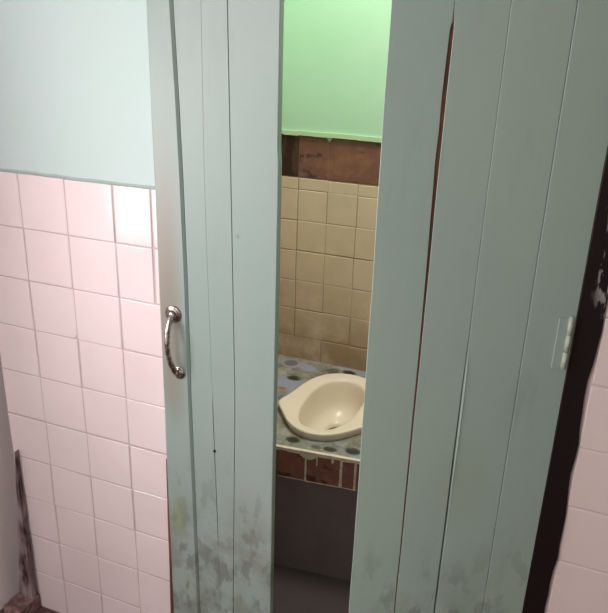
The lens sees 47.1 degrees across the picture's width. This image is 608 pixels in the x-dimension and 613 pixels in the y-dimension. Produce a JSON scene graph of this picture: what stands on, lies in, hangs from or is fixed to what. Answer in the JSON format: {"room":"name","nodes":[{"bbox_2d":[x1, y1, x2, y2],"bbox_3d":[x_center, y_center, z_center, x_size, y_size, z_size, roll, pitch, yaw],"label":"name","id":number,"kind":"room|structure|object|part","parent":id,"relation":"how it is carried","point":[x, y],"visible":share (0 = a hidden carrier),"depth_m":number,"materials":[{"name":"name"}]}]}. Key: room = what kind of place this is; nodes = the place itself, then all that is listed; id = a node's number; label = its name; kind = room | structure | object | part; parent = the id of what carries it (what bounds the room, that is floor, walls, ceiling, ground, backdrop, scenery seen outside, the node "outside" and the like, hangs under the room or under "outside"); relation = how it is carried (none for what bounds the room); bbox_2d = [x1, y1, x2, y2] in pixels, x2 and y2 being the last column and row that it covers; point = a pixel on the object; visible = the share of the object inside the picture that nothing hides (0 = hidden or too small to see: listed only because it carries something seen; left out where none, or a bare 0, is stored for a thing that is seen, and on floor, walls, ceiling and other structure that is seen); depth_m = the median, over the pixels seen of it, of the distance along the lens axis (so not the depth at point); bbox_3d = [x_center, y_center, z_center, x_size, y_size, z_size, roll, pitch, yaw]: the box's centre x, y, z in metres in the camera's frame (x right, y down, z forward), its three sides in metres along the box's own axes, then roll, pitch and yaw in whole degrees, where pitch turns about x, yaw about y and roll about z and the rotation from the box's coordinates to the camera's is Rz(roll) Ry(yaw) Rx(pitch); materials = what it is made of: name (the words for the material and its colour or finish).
{"room":"public restroom","nodes":[
{"label":"public restroom","id":0,"kind":"room"},
{"bbox_2d":[0,358,18,609],"bbox_3d":[-1.375,0.075,0.750,0.120,2.600,2.634,10,22,20],"label":"wall","id":1,"kind":"structure","parent":0,"point":[9,546],"depth_m":2.13,"materials":[{"name":"tile"}]},
{"bbox_2d":[0,606,58,612],"bbox_3d":[-0.393,1.842,0.117,2.820,0.100,3.937,10,22,20],"label":"floor","id":2,"kind":"structure","parent":0,"point":[42,609],"depth_m":2.23,"materials":[{"name":"brown"}]},
{"bbox_2d":[4,593,40,612],"bbox_3d":[-0.889,0.949,2.204,0.066,0.055,0.086,10,22,20],"label":"fragment","id":3,"kind":"object","parent":2,"relation":"on","point":[18,603],"visible":0.8,"depth_m":2.19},
{"bbox_2d":[14,449,35,599],"bbox_3d":[-0.864,0.666,2.122,0.052,0.530,0.030,10,22,20],"label":"wooden plank","id":4,"kind":"object","parent":3,"relation":"on","point":[26,578],"visible":1,"depth_m":2.13,"materials":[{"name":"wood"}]},
{"bbox_2d":[0,0,607,612],"bbox_3d":[0.447,-0.072,1.369,2.722,2.650,0.102,10,22,20],"label":"wall","id":5,"kind":"structure","parent":0,"point":[81,340],"depth_m":1.73,"materials":[{"name":"pink tile"}]},
{"bbox_2d":[146,0,284,612],"bbox_3d":[-0.210,0.082,1.625,0.312,2.000,0.074,8,22,16],"label":"door","id":6,"kind":"structure","parent":5,"relation":"in","point":[216,66],"depth_m":1.57,"materials":[{"name":"green paint"}]},
{"bbox_3d":[-0.309,0.020,1.633,0.043,0.043,0.014,10,22,20],"label":"plate","id":7,"kind":"part","parent":6,"relation":"part of","materials":[{"name":"silver metal"}]},
{"bbox_3d":[-0.304,0.162,1.683,0.033,0.033,0.014,10,22,20],"label":"plate","id":8,"kind":"part","parent":6,"relation":"part of","materials":[{"name":"silver metal"}]},
{"bbox_2d":[349,0,607,612],"bbox_3d":[0.308,0.194,1.375,0.400,2.000,0.056,-1,21,-7],"label":"door","id":9,"kind":"structure","parent":5,"relation":"in","point":[494,143],"depth_m":1.27,"materials":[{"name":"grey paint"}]},
{"bbox_2d":[522,145,607,612],"bbox_3d":[0.189,0.096,1.540,0.834,2.100,0.103,10,22,20],"label":"door frame","id":10,"kind":"structure","parent":5,"relation":"attached to","point":[593,300],"depth_m":1.38,"materials":[{"name":"black wood"}]},
{"bbox_2d":[273,564,350,612],"bbox_3d":[0.653,0.908,2.541,2.820,0.100,1.663,10,22,20],"label":"floor","id":11,"kind":"structure","parent":0,"point":[294,590],"depth_m":2.28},
{"bbox_2d":[274,354,532,604],"bbox_3d":[0.398,0.635,2.424,1.500,0.476,0.681,10,22,20],"label":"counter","id":12,"kind":"object","parent":11,"relation":"on","point":[316,482],"visible":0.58,"depth_m":2.28,"materials":[{"name":"grey tile"}]},
{"bbox_2d":[279,373,365,440],"bbox_3d":[0.100,0.409,2.476,0.353,0.164,0.464,10,22,20],"label":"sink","id":13,"kind":"object","parent":12,"relation":"on","point":[328,407],"visible":0.76,"depth_m":2.54,"materials":[{"name":"beige ceramic"}]},
{"bbox_2d":[278,0,606,371],"bbox_3d":[0.573,-0.480,2.384,1.705,2.600,0.112,10,22,20],"label":"wall","id":14,"kind":"structure","parent":0,"point":[335,52],"depth_m":2.54,"materials":[{"name":"beige tile"}]}
]}

